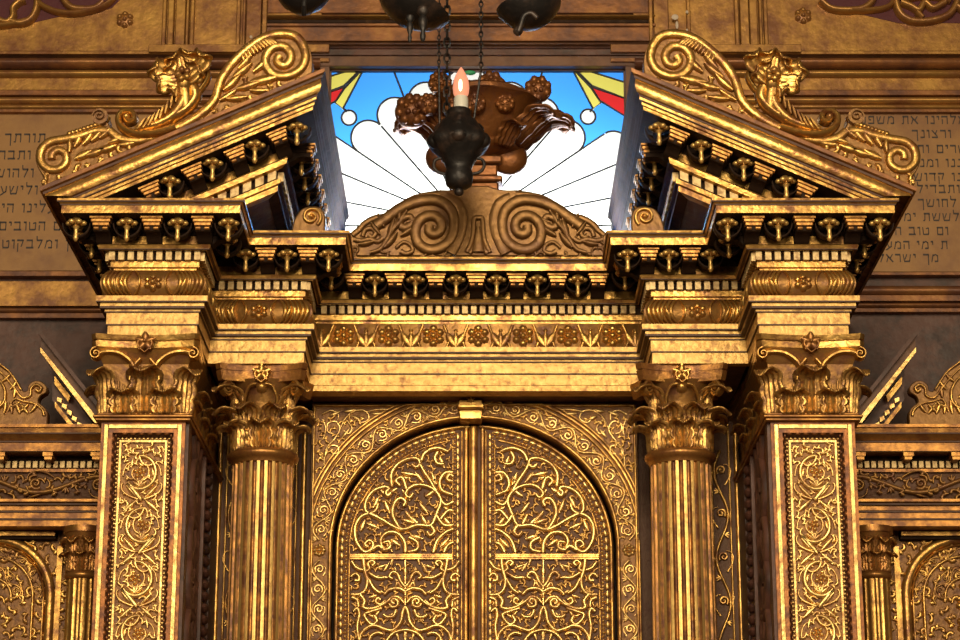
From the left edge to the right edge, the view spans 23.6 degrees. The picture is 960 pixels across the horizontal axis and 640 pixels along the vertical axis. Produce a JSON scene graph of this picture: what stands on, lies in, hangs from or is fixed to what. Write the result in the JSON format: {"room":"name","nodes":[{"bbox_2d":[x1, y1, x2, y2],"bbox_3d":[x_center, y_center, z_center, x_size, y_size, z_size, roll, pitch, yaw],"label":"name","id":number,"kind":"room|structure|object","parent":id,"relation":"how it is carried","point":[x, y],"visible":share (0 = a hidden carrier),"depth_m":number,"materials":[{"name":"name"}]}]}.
{"room":"house of worship","nodes":[
{"label":"house of worship","id":0,"kind":"room"},
{"bbox_2d":[0,69,959,639],"bbox_3d":[-0.008,0.927,10.894,8.400,7.600,0.180,0,-16,0],"label":"wall","id":1,"kind":"structure","parent":0,"point":[938,337],"depth_m":11.04,"materials":[{"name":"brown wood"}]},
{"bbox_2d":[0,133,68,251],"bbox_3d":[-2.185,-0.625,11.238,0.376,0.612,0.002,0,-16,0],"label":"inscription","id":2,"kind":"object","parent":1,"relation":"attached to","point":[10,134],"visible":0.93,"depth_m":11.22,"materials":[{"name":"brown paint"}]},
{"bbox_2d":[0,0,118,29],"bbox_3d":[-2.257,-1.689,11.533,0.943,0.493,0.059,0,-16,0],"label":"decorative panel","id":3,"kind":"object","parent":1,"relation":"attached to","point":[13,13],"visible":1,"depth_m":11.48,"materials":[{"name":"red"}]},
{"bbox_2d":[0,114,191,270],"bbox_3d":[-1.806,-0.629,11.251,2.027,0.824,0.021,0,-16,0],"label":"wall panel","id":4,"kind":"object","parent":1,"relation":"attached to","point":[35,259],"depth_m":11.23,"materials":[{"name":"brown wood"}]},
{"bbox_2d":[117,11,133,27],"bbox_3d":[-1.774,-1.504,11.484,0.090,0.094,0.030,0,-16,0],"label":"rosette","id":5,"kind":"object","parent":1,"relation":"attached to","point":[124,19],"visible":1,"depth_m":11.48,"materials":[{"name":"brown wood"}]},
{"bbox_2d":[0,58,319,319],"bbox_3d":[-1.806,-0.655,11.235,2.027,1.352,0.066,0,-16,0],"label":"trim","id":6,"kind":"structure","parent":1,"relation":"attached to","point":[5,63],"depth_m":11.35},
{"bbox_2d":[0,0,321,307],"bbox_3d":[-1.806,-1.075,11.356,2.027,2.105,0.071,0,-16,0],"label":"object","id":7,"kind":"structure","parent":1,"relation":"attached to","point":[98,35],"depth_m":11.42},
{"bbox_2d":[261,15,654,19],"bbox_3d":[-0.107,-1.511,11.475,1.962,0.022,0.051,0,-16,0],"label":"trim","id":8,"kind":"structure","parent":1,"relation":"attached to","point":[270,17],"depth_m":11.46,"materials":[{"name":"brown wood"}]},
{"bbox_2d":[268,20,647,22],"bbox_3d":[-0.107,-1.493,11.500,1.962,0.032,0.033,0,-16,0],"label":"trim","id":9,"kind":"structure","parent":1,"relation":"attached to","point":[269,21],"depth_m":11.48,"materials":[{"name":"brown wood"}]},
{"bbox_2d":[261,0,655,42],"bbox_3d":[-0.107,-1.731,11.550,1.962,0.731,0.071,0,-16,0],"label":"trim","id":10,"kind":"structure","parent":1,"relation":"attached to","point":[311,32],"depth_m":11.44,"materials":[{"name":"brown wood"}]},
{"bbox_2d":[161,0,768,43],"bbox_3d":[-0.075,-1.637,11.519,3.019,0.600,0.075,0,-16,0],"label":"trim","id":11,"kind":"structure","parent":1,"relation":"attached to","point":[746,24],"depth_m":11.46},
{"bbox_2d":[250,10,687,38],"bbox_3d":[-0.053,-1.470,11.444,2.185,0.155,0.010,0,-16,0],"label":"trim","id":12,"kind":"structure","parent":1,"relation":"attached to","point":[674,16],"depth_m":11.45,"materials":[{"name":"beige"}]},
{"bbox_2d":[148,44,800,62],"bbox_3d":[-0.025,-1.318,11.428,3.236,0.086,0.070,0,-16,0],"label":"trim","id":13,"kind":"structure","parent":1,"relation":"attached to","point":[153,48],"depth_m":11.40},
{"bbox_2d":[320,66,634,99],"bbox_3d":[-0.012,-0.705,11.288,1.559,1.152,0.070,0,-16,0],"label":"trim","id":14,"kind":"structure","parent":1,"relation":"attached to","point":[327,68],"depth_m":11.41,"materials":[{"name":"brown wood"}]},
{"bbox_2d":[330,69,625,232],"bbox_3d":[-0.059,-0.712,11.324,1.775,1.188,0.045,0,-16,0],"label":"window","id":15,"kind":"structure","parent":1,"relation":"in","point":[381,168],"depth_m":11.37,"materials":[{"name":"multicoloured glass"}]},
{"bbox_2d":[307,43,648,68],"bbox_3d":[-0.107,-1.317,11.428,1.962,0.119,0.071,0,-16,0],"label":"trim","id":16,"kind":"structure","parent":1,"relation":"attached to","point":[336,62],"depth_m":11.42,"materials":[{"name":"brown wood"}]},
{"bbox_2d":[633,0,959,108],"bbox_3d":[1.793,-1.561,11.500,2.052,1.092,0.071,0,-16,0],"label":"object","id":17,"kind":"structure","parent":1,"relation":"attached to","point":[827,35],"depth_m":11.46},
{"bbox_2d":[635,58,959,313],"bbox_3d":[1.793,-0.670,11.239,2.052,1.322,0.066,0,-16,0],"label":"trim","id":18,"kind":"structure","parent":1,"relation":"attached to","point":[873,299],"depth_m":11.33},
{"bbox_2d":[795,7,811,24],"bbox_3d":[1.615,-1.524,11.490,0.090,0.094,0.030,0,-16,0],"label":"rosette","id":19,"kind":"object","parent":1,"relation":"attached to","point":[802,15],"visible":1,"depth_m":11.49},
{"bbox_2d":[765,114,959,271],"bbox_3d":[1.793,-0.627,11.250,2.052,0.829,0.021,0,-16,0],"label":"wall panel","id":20,"kind":"object","parent":1,"relation":"attached to","point":[948,259],"depth_m":11.22,"materials":[{"name":"brown stone"}]},
{"bbox_2d":[818,0,959,25],"bbox_3d":[2.159,-1.698,11.535,0.936,0.474,0.059,0,-16,0],"label":"decorative panel","id":21,"kind":"object","parent":1,"relation":"attached to","point":[909,12],"visible":1,"depth_m":11.48,"materials":[{"name":"red"}]},
{"bbox_2d":[863,114,959,264],"bbox_3d":[2.142,-0.645,11.244,0.545,0.790,0.002,0,-16,0],"label":"inscription","id":22,"kind":"object","parent":1,"relation":"attached to","point":[903,117],"visible":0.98,"depth_m":11.24,"materials":[{"name":"brown paint"}]},
{"bbox_3d":[-0.008,-3.264,10.298,8.400,0.100,3.700,0,-16,0],"label":"ceiling","id":23,"kind":"structure","parent":0,"visible":0},
{"bbox_2d":[278,0,328,15],"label":"chandelier","id":24,"kind":"object","parent":23,"relation":"hanging from","point":[298,7],"depth_m":8.34,"materials":[{"name":"metal"}]},
{"bbox_2d":[379,0,449,42],"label":"hanging lamp","id":25,"kind":"object","parent":23,"relation":"hanging from","point":[423,16],"depth_m":8.28,"materials":[{"name":"metal"}]},
{"bbox_2d":[427,0,490,195],"bbox_3d":[-0.088,-1.863,9.983,0.400,2.805,0.255,0,-16,0],"label":"hanging lamp","id":26,"kind":"object","parent":23,"relation":"hanging from","point":[458,140],"visible":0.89,"depth_m":9.60,"materials":[{"name":"metal"}]},
{"bbox_2d":[454,95,467,106],"bbox_3d":[-0.080,-0.907,9.706,0.062,0.072,0.062,0,-16,0],"label":"bulb socket","id":27,"kind":"object","parent":26,"relation":"attached to","point":[459,100],"depth_m":9.68,"materials":[{"name":"beige plastic"}]},
{"bbox_2d":[496,0,560,35],"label":"chandelier","id":28,"kind":"object","parent":23,"relation":"hanging from","point":[519,17],"depth_m":8.29,"materials":[{"name":"metal"}]},
{"bbox_3d":[-0.008,2.830,3.752,8.400,0.100,12.800,0,-16,0],"label":"floor","id":29,"kind":"structure","parent":0,"visible":0},
{"bbox_3d":[-0.008,3.799,8.971,5.840,1.000,1.860,0,-16,0],"label":"trim","id":30,"kind":"structure","parent":29,"relation":"on","visible":0},
{"bbox_2d":[0,530,66,639],"bbox_3d":[-2.216,2.193,9.899,1.383,2.607,0.130,0,-16,0],"label":"panel","id":31,"kind":"object","parent":30,"relation":"on","point":[33,584],"visible":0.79,"depth_m":10.19,"materials":[{"name":"gold metal"}]},
{"bbox_2d":[58,524,96,639],"bbox_3d":[-1.744,2.161,9.770,0.216,2.596,0.200,0,-16,0],"label":"column","id":32,"kind":"structure","parent":30,"relation":"on","point":[79,541],"depth_m":10.02,"materials":[{"name":"gold metal"}]},
{"bbox_2d":[0,424,100,529],"bbox_3d":[-2.219,0.695,10.144,1.387,0.424,0.250,0,-16,0],"label":"entablature","id":33,"kind":"object","parent":32,"relation":"on","point":[49,473],"visible":0.62,"depth_m":10.11,"materials":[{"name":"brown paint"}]},
{"bbox_2d":[0,364,49,423],"bbox_3d":[-2.112,0.308,10.214,0.404,0.355,0.076,0,-16,0],"label":"crest","id":34,"kind":"object","parent":33,"relation":"on","point":[17,406],"visible":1,"depth_m":10.17,"materials":[{"name":"gold metal"}]},
{"bbox_2d":[38,328,96,423],"bbox_3d":[-1.782,0.349,10.486,0.347,0.432,0.790,0,-16,0],"label":"pediment","id":35,"kind":"object","parent":33,"relation":"on","point":[68,396],"visible":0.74,"depth_m":10.17,"materials":[{"name":"antique gold"},{"name":"dark wood"}]},
{"bbox_2d":[84,331,229,639],"bbox_3d":[-1.384,1.743,9.417,0.530,3.197,1.337,0,-16,0],"label":"pier","id":36,"kind":"object","parent":30,"relation":"on","point":[160,476],"visible":1,"depth_m":9.24,"materials":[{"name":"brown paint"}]},
{"bbox_2d":[57,198,253,386],"bbox_3d":[-1.336,0.013,10.112,0.760,0.528,1.798,0,-16,0],"label":"entablature","id":37,"kind":"object","parent":36,"relation":"on","point":[153,261],"visible":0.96,"depth_m":9.38,"materials":[{"name":"antique gold"},{"name":"dark wood"}]},
{"bbox_2d":[62,217,91,241],"bbox_3d":[-1.647,-0.360,9.402,0.116,0.100,0.132,0,-16,0],"label":"pendant","id":38,"kind":"object","parent":37,"relation":"attached to","point":[82,226],"depth_m":9.39,"materials":[{"name":"gold metal"}]},
{"bbox_2d":[78,241,101,257],"bbox_3d":[-1.618,-0.297,9.615,0.116,0.100,0.132,0,-16,0],"label":"pendant","id":39,"kind":"object","parent":37,"relation":"attached to","point":[91,250],"depth_m":9.60,"materials":[{"name":"gold metal"}]},
{"bbox_2d":[94,271,100,282],"bbox_3d":[-1.618,-0.181,10.008,0.116,0.100,0.132,0,-16,0],"label":"pendant","id":40,"kind":"object","parent":37,"relation":"attached to","point":[98,276],"depth_m":10.01,"materials":[{"name":"gold metal"}]},
{"bbox_2d":[86,256,108,272],"bbox_3d":[-1.618,-0.239,9.811,0.116,0.100,0.132,0,-16,0],"label":"pendant","id":41,"kind":"object","parent":37,"relation":"attached to","point":[98,265],"depth_m":9.79,"materials":[{"name":"gold metal"}]},
{"bbox_2d":[113,217,142,241],"bbox_3d":[-1.440,-0.360,9.402,0.116,0.100,0.132,0,-16,0],"label":"pendant","id":42,"kind":"object","parent":37,"relation":"attached to","point":[125,229],"depth_m":9.40,"materials":[{"name":"gold metal"}]},
{"bbox_2d":[163,217,192,241],"bbox_3d":[-1.232,-0.360,9.402,0.116,0.100,0.132,0,-16,0],"label":"pendant","id":43,"kind":"object","parent":37,"relation":"attached to","point":[175,229],"depth_m":9.40,"materials":[{"name":"gold metal"}]},
{"bbox_2d":[39,68,348,294],"bbox_3d":[-1.208,-0.505,10.243,1.142,0.565,1.842,0,-16,0],"label":"pediment","id":44,"kind":"object","parent":37,"relation":"on","point":[276,150],"visible":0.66,"depth_m":9.46,"materials":[{"name":"antique gold"},{"name":"dark wood"}]},
{"bbox_2d":[160,175,184,197],"bbox_3d":[-1.271,-0.535,9.453,0.116,0.100,0.132,0,-16,0],"label":"pendant","id":45,"kind":"object","parent":44,"relation":"attached to","point":[171,186],"depth_m":9.44,"materials":[{"name":"gold metal"}]},
{"bbox_2d":[36,29,313,184],"bbox_3d":[-1.256,-0.869,9.448,1.125,0.719,0.211,0,-16,0],"label":"scroll ornament","id":46,"kind":"object","parent":44,"relation":"on","point":[272,59],"visible":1,"depth_m":9.43,"materials":[{"name":"gold metal"}]},
{"bbox_2d":[174,66,190,107],"bbox_3d":[-1.213,-0.948,9.433,0.076,0.172,0.104,0,-16,0],"label":"flower","id":47,"kind":"object","parent":46,"relation":"on","point":[182,74],"depth_m":9.41,"materials":[{"name":"gold metal"}]},
{"bbox_2d":[202,157,227,180],"bbox_3d":[-1.099,-0.610,9.476,0.116,0.100,0.132,0,-16,0],"label":"pendant","id":48,"kind":"object","parent":44,"relation":"attached to","point":[213,168],"depth_m":9.46,"materials":[{"name":"gold metal"}]},
{"bbox_2d":[245,139,269,163],"bbox_3d":[-0.927,-0.685,9.498,0.116,0.100,0.132,0,-16,0],"label":"pendant","id":49,"kind":"object","parent":44,"relation":"attached to","point":[257,151],"depth_m":9.49,"materials":[{"name":"gold metal"}]},
{"bbox_2d":[287,122,311,145],"bbox_3d":[-0.755,-0.760,9.520,0.116,0.100,0.132,0,-16,0],"label":"pendant","id":50,"kind":"object","parent":44,"relation":"attached to","point":[294,129],"depth_m":9.50,"materials":[{"name":"gold metal"}]},
{"bbox_2d":[290,158,315,175],"bbox_3d":[-0.755,-0.650,9.754,0.116,0.100,0.132,0,-16,0],"label":"pendant","id":51,"kind":"object","parent":44,"relation":"attached to","point":[301,167],"depth_m":9.75,"materials":[{"name":"gold metal"}]},
{"bbox_2d":[294,173,318,190],"bbox_3d":[-0.755,-0.597,9.936,0.116,0.100,0.132,0,-16,0],"label":"pendant","id":52,"kind":"object","parent":44,"relation":"attached to","point":[303,183],"depth_m":9.93,"materials":[{"name":"gold metal"}]},
{"bbox_2d":[297,188,321,204],"bbox_3d":[-0.755,-0.543,10.118,0.116,0.100,0.132,0,-16,0],"label":"pendant","id":53,"kind":"object","parent":44,"relation":"attached to","point":[310,197],"depth_m":10.11,"materials":[{"name":"gold metal"}]},
{"bbox_2d":[216,239,241,257],"bbox_3d":[-1.054,-0.298,9.613,0.116,0.100,0.132,0,-16,0],"label":"pendant","id":54,"kind":"object","parent":37,"relation":"attached to","point":[223,251],"depth_m":9.59,"materials":[{"name":"gold metal"}]},
{"bbox_2d":[214,217,243,241],"bbox_3d":[-1.026,-0.360,9.402,0.116,0.100,0.132,0,-16,0],"label":"pendant","id":55,"kind":"object","parent":37,"relation":"attached to","point":[225,228],"depth_m":9.40,"materials":[{"name":"gold metal"}]},
{"bbox_2d":[214,410,311,639],"bbox_3d":[-0.946,1.936,10.023,0.476,3.170,0.080,0,-16,0],"label":"pilaster","id":56,"kind":"object","parent":30,"relation":"on","point":[302,469],"visible":0.18,"depth_m":10.28,"materials":[{"name":"gold metal"}]},
{"bbox_2d":[211,362,315,639],"bbox_3d":[-0.926,1.760,9.463,0.440,3.190,0.417,0,-16,0],"label":"fluted column","id":57,"kind":"structure","parent":30,"relation":"on","point":[263,429],"depth_m":9.68,"materials":[{"name":"gold metal"}]},
{"bbox_2d":[206,206,353,409],"bbox_3d":[-0.877,-0.010,10.281,0.654,0.669,1.288,0,-16,0],"label":"entablature","id":58,"kind":"object","parent":57,"relation":"on","point":[267,295],"depth_m":9.78,"materials":[{"name":"antique gold"},{"name":"dark wood"}]},
{"bbox_2d":[232,249,258,271],"bbox_3d":[-0.995,-0.244,9.795,0.116,0.100,0.132,0,-16,0],"label":"pendant","id":59,"kind":"object","parent":58,"relation":"attached to","point":[247,260],"depth_m":9.79,"materials":[{"name":"gold metal"}]},
{"bbox_2d":[274,249,300,271],"bbox_3d":[-0.819,-0.244,9.795,0.116,0.100,0.132,0,-16,0],"label":"pendant","id":60,"kind":"object","parent":58,"relation":"attached to","point":[285,260],"depth_m":9.78,"materials":[{"name":"gold metal"}]},
{"bbox_2d":[316,249,342,271],"bbox_3d":[-0.643,-0.244,9.795,0.116,0.100,0.132,0,-16,0],"label":"pendant","id":61,"kind":"object","parent":58,"relation":"attached to","point":[328,254],"depth_m":9.77,"materials":[{"name":"gold metal"}]},
{"bbox_2d":[320,271,344,289],"bbox_3d":[-0.648,-0.170,10.044,0.116,0.100,0.132,0,-16,0],"label":"pendant","id":62,"kind":"object","parent":58,"relation":"attached to","point":[329,284],"depth_m":10.02,"materials":[{"name":"gold metal"}]},
{"bbox_2d":[306,398,641,639],"bbox_3d":[-0.025,1.884,9.894,1.465,3.197,0.215,0,-16,0],"label":"arch surround","id":63,"kind":"object","parent":30,"relation":"on","point":[347,439],"visible":0.97,"depth_m":10.25,"materials":[{"name":"gold metal"}]},
{"bbox_2d":[334,425,468,639],"bbox_3d":[-0.346,1.957,9.947,0.594,3.087,0.072,0,-16,0],"label":"door","id":64,"kind":"structure","parent":63,"relation":"attached to","point":[401,544],"depth_m":10.20,"materials":[{"name":"gold metal"}]},
{"bbox_2d":[310,257,643,425],"bbox_3d":[-0.008,0.120,10.430,1.580,0.553,0.928,0,-16,0],"label":"entablature","id":65,"kind":"object","parent":63,"relation":"on","point":[396,329],"visible":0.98,"depth_m":10.14,"materials":[{"name":"gold"},{"name":"dark wood"}]},
{"bbox_2d":[362,274,387,296],"bbox_3d":[-0.462,-0.142,10.140,0.116,0.100,0.132,0,-16,0],"label":"pendant","id":66,"kind":"object","parent":65,"relation":"attached to","point":[373,285],"depth_m":10.13,"materials":[{"name":"gold metal"}]},
{"bbox_2d":[403,274,427,296],"bbox_3d":[-0.284,-0.142,10.140,0.116,0.100,0.132,0,-16,0],"label":"pendant","id":67,"kind":"object","parent":65,"relation":"attached to","point":[414,285],"depth_m":10.13,"materials":[{"name":"gold metal"}]},
{"bbox_2d":[443,274,468,296],"bbox_3d":[-0.105,-0.142,10.140,0.116,0.100,0.132,0,-16,0],"label":"pendant","id":68,"kind":"object","parent":65,"relation":"attached to","point":[454,285],"depth_m":10.13,"materials":[{"name":"gold metal"}]},
{"bbox_2d":[350,186,605,256],"bbox_3d":[-0.006,-0.409,10.205,1.148,0.368,0.150,0,-16,0],"label":"crest","id":69,"kind":"object","parent":65,"relation":"on","point":[485,221],"visible":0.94,"depth_m":10.14,"materials":[{"name":"gold metal"}]},
{"bbox_2d":[393,70,574,189],"bbox_3d":[0.019,-0.864,10.491,0.833,0.671,0.617,0,-16,0],"label":"crown ornament","id":70,"kind":"object","parent":69,"relation":"on","point":[515,118],"visible":0.69,"depth_m":10.33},
{"bbox_2d":[484,274,508,296],"bbox_3d":[0.073,-0.142,10.140,0.116,0.100,0.132,0,-16,0],"label":"pendant","id":71,"kind":"object","parent":65,"relation":"attached to","point":[495,285],"depth_m":10.13,"materials":[{"name":"gold metal"}]},
{"bbox_2d":[525,274,549,296],"bbox_3d":[0.252,-0.142,10.140,0.116,0.100,0.132,0,-16,0],"label":"pendant","id":72,"kind":"object","parent":65,"relation":"attached to","point":[536,285],"depth_m":10.13,"materials":[{"name":"gold metal"}]},
{"bbox_2d":[565,274,589,296],"bbox_3d":[0.430,-0.142,10.140,0.116,0.100,0.132,0,-16,0],"label":"pendant","id":73,"kind":"object","parent":65,"relation":"attached to","point":[576,285],"depth_m":10.13,"materials":[{"name":"gold metal"}]},
{"bbox_2d":[469,425,614,639],"bbox_3d":[0.271,1.957,9.948,0.642,3.087,0.081,0,-16,0],"label":"door","id":74,"kind":"structure","parent":63,"relation":"attached to","point":[541,559],"depth_m":10.20,"materials":[{"name":"gold metal"}]},
{"bbox_2d":[627,362,731,639],"bbox_3d":[0.855,1.760,9.463,0.440,3.190,0.417,0,-16,0],"label":"fluted column","id":75,"kind":"structure","parent":30,"relation":"on","point":[679,429],"depth_m":9.68,"materials":[{"name":"gold metal"}]},
{"bbox_2d":[602,206,749,407],"bbox_3d":[0.861,-0.010,10.281,0.654,0.669,1.288,0,-16,0],"label":"entablature","id":76,"kind":"object","parent":75,"relation":"on","point":[688,295],"depth_m":9.78,"materials":[{"name":"gold"},{"name":"dark wood"}]},
{"bbox_2d":[611,271,635,289],"bbox_3d":[0.632,-0.170,10.044,0.116,0.100,0.132,0,-16,0],"label":"pendant","id":77,"kind":"object","parent":76,"relation":"attached to","point":[626,284],"depth_m":10.02,"materials":[{"name":"gold metal"}]},
{"bbox_2d":[614,249,640,271],"bbox_3d":[0.627,-0.244,9.795,0.116,0.100,0.132,0,-16,0],"label":"pendant","id":78,"kind":"object","parent":76,"relation":"attached to","point":[627,254],"depth_m":9.77,"materials":[{"name":"gold metal"}]},
{"bbox_2d":[656,249,681,271],"bbox_3d":[0.803,-0.244,9.795,0.116,0.100,0.132,0,-16,0],"label":"pendant","id":79,"kind":"object","parent":76,"relation":"attached to","point":[667,260],"depth_m":9.78,"materials":[{"name":"gold metal"}]},
{"bbox_2d":[697,249,723,271],"bbox_3d":[0.979,-0.244,9.795,0.116,0.100,0.132,0,-16,0],"label":"pendant","id":80,"kind":"object","parent":76,"relation":"attached to","point":[708,260],"depth_m":9.79,"materials":[{"name":"gold metal"}]},
{"bbox_2d":[637,413,742,639],"bbox_3d":[0.930,1.936,10.023,0.476,3.170,0.080,0,-16,0],"label":"pilaster","id":81,"kind":"object","parent":30,"relation":"on","point":[723,470],"visible":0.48,"depth_m":10.28,"materials":[{"name":"gold metal"}]},
{"bbox_2d":[726,331,872,639],"bbox_3d":[1.368,1.743,9.417,0.530,3.197,1.337,0,-16,0],"label":"pier","id":82,"kind":"object","parent":30,"relation":"on","point":[795,417],"visible":1,"depth_m":9.25,"materials":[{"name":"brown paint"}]},
{"bbox_2d":[702,198,898,393],"bbox_3d":[1.320,0.013,10.112,0.760,0.528,1.798,0,-16,0],"label":"entablature","id":83,"kind":"object","parent":82,"relation":"on","point":[802,262],"visible":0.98,"depth_m":9.38,"materials":[{"name":"gold"},{"name":"dark wood"}]},
{"bbox_2d":[712,217,741,241],"bbox_3d":[1.010,-0.360,9.402,0.116,0.100,0.132,0,-16,0],"label":"pendant","id":84,"kind":"object","parent":83,"relation":"attached to","point":[730,228],"depth_m":9.40,"materials":[{"name":"gold metal"}]},
{"bbox_2d":[714,239,740,257],"bbox_3d":[1.038,-0.298,9.613,0.116,0.100,0.132,0,-16,0],"label":"pendant","id":85,"kind":"object","parent":83,"relation":"attached to","point":[731,251],"depth_m":9.59,"materials":[{"name":"gold metal"}]},
{"bbox_2d":[608,68,916,294],"bbox_3d":[1.192,-0.505,10.243,1.142,0.565,1.842,0,-16,0],"label":"pediment","id":86,"kind":"object","parent":83,"relation":"on","point":[679,150],"visible":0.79,"depth_m":9.46,"materials":[{"name":"gold"},{"name":"dark wood"}]},
{"bbox_2d":[635,188,658,204],"bbox_3d":[0.739,-0.543,10.118,0.116,0.100,0.132,0,-16,0],"label":"pendant","id":87,"kind":"object","parent":86,"relation":"attached to","point":[645,197],"depth_m":10.11,"materials":[{"name":"gold metal"}]},
{"bbox_2d":[637,173,661,190],"bbox_3d":[0.739,-0.597,9.936,0.116,0.100,0.132,0,-16,0],"label":"pendant","id":88,"kind":"object","parent":86,"relation":"attached to","point":[644,183],"depth_m":9.94,"materials":[{"name":"gold metal"}]},
{"bbox_2d":[640,158,665,175],"bbox_3d":[0.739,-0.650,9.754,0.116,0.100,0.132,0,-16,0],"label":"pendant","id":89,"kind":"object","parent":86,"relation":"attached to","point":[647,167],"depth_m":9.75,"materials":[{"name":"gold metal"}]},
{"bbox_2d":[644,122,668,145],"bbox_3d":[0.739,-0.760,9.520,0.116,0.100,0.132,0,-16,0],"label":"pendant","id":90,"kind":"object","parent":86,"relation":"attached to","point":[659,128],"depth_m":9.50,"materials":[{"name":"gold metal"}]},
{"bbox_2d":[686,139,710,163],"bbox_3d":[0.911,-0.685,9.498,0.116,0.100,0.132,0,-16,0],"label":"pendant","id":91,"kind":"object","parent":86,"relation":"attached to","point":[698,151],"depth_m":9.49,"materials":[{"name":"gold metal"}]},
{"bbox_2d":[728,157,753,180],"bbox_3d":[1.083,-0.610,9.476,0.116,0.100,0.132,0,-16,0],"label":"pendant","id":92,"kind":"object","parent":86,"relation":"attached to","point":[739,168],"depth_m":9.46,"materials":[{"name":"gold metal"}]},
{"bbox_2d":[642,29,920,184],"bbox_3d":[1.240,-0.869,9.448,1.125,0.719,0.211,0,-16,0],"label":"scroll ornament","id":93,"kind":"object","parent":86,"relation":"on","point":[683,59],"visible":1,"depth_m":9.43,"materials":[{"name":"gold metal"}]},
{"bbox_2d":[765,66,781,107],"bbox_3d":[1.197,-0.948,9.433,0.076,0.172,0.104,0,-16,0],"label":"flower","id":94,"kind":"object","parent":93,"relation":"on","point":[773,74],"depth_m":9.41,"materials":[{"name":"gold metal"}]},
{"bbox_2d":[771,175,796,197],"bbox_3d":[1.255,-0.535,9.453,0.116,0.100,0.132,0,-16,0],"label":"pendant","id":95,"kind":"object","parent":86,"relation":"attached to","point":[782,186],"depth_m":9.43,"materials":[{"name":"gold metal"}]},
{"bbox_2d":[763,217,792,241],"bbox_3d":[1.216,-0.360,9.402,0.116,0.100,0.132,0,-16,0],"label":"pendant","id":96,"kind":"object","parent":83,"relation":"attached to","point":[775,229],"depth_m":9.40,"materials":[{"name":"gold metal"}]},
{"bbox_2d":[814,217,842,241],"bbox_3d":[1.423,-0.360,9.402,0.116,0.100,0.132,0,-16,0],"label":"pendant","id":97,"kind":"object","parent":83,"relation":"attached to","point":[826,229],"depth_m":9.40,"materials":[{"name":"gold metal"}]},
{"bbox_2d":[855,271,861,282],"bbox_3d":[1.602,-0.181,10.008,0.116,0.100,0.132,0,-16,0],"label":"pendant","id":98,"kind":"object","parent":83,"relation":"attached to","point":[857,276],"depth_m":10.03,"materials":[{"name":"gold metal"}]},
{"bbox_2d":[847,256,869,272],"bbox_3d":[1.602,-0.239,9.811,0.116,0.100,0.132,0,-16,0],"label":"pendant","id":99,"kind":"object","parent":83,"relation":"attached to","point":[857,265],"depth_m":9.79,"materials":[{"name":"gold metal"}]},
{"bbox_2d":[855,241,877,257],"bbox_3d":[1.602,-0.297,9.615,0.116,0.100,0.132,0,-16,0],"label":"pendant","id":100,"kind":"object","parent":83,"relation":"attached to","point":[864,250],"depth_m":9.60,"materials":[{"name":"gold metal"}]},
{"bbox_2d":[864,217,893,241],"bbox_3d":[1.631,-0.360,9.402,0.116,0.100,0.132,0,-16,0],"label":"pendant","id":101,"kind":"object","parent":83,"relation":"attached to","point":[873,226],"depth_m":9.38,"materials":[{"name":"gold metal"}]},
{"bbox_2d":[859,524,897,639],"bbox_3d":[1.728,2.161,9.770,0.216,2.596,0.200,0,-16,0],"label":"column","id":102,"kind":"structure","parent":30,"relation":"on","point":[876,541],"depth_m":10.02,"materials":[{"name":"gold metal"}]},
{"bbox_2d":[855,424,959,529],"bbox_3d":[2.203,0.695,10.144,1.387,0.424,0.250,0,-16,0],"label":"entablature","id":103,"kind":"object","parent":102,"relation":"on","point":[908,475],"visible":0.74,"depth_m":10.11,"materials":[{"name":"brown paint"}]},
{"bbox_2d":[859,327,918,423],"bbox_3d":[1.766,0.349,10.486,0.347,0.432,0.790,0,-16,0],"label":"pediment","id":104,"kind":"object","parent":103,"relation":"on","point":[885,402],"visible":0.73,"depth_m":10.16,"materials":[{"name":"gold"},{"name":"dark wood"}]},
{"bbox_2d":[907,361,959,423],"bbox_3d":[2.096,0.308,10.214,0.404,0.355,0.076,0,-16,0],"label":"crest","id":105,"kind":"object","parent":103,"relation":"on","point":[941,405],"visible":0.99,"depth_m":10.17,"materials":[{"name":"gold metal"}]},
{"bbox_2d":[890,530,959,639],"bbox_3d":[2.200,2.193,9.899,1.383,2.607,0.130,0,-16,0],"label":"panel","id":106,"kind":"object","parent":30,"relation":"on","point":[925,581],"visible":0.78,"depth_m":10.19,"materials":[{"name":"gold metal"}]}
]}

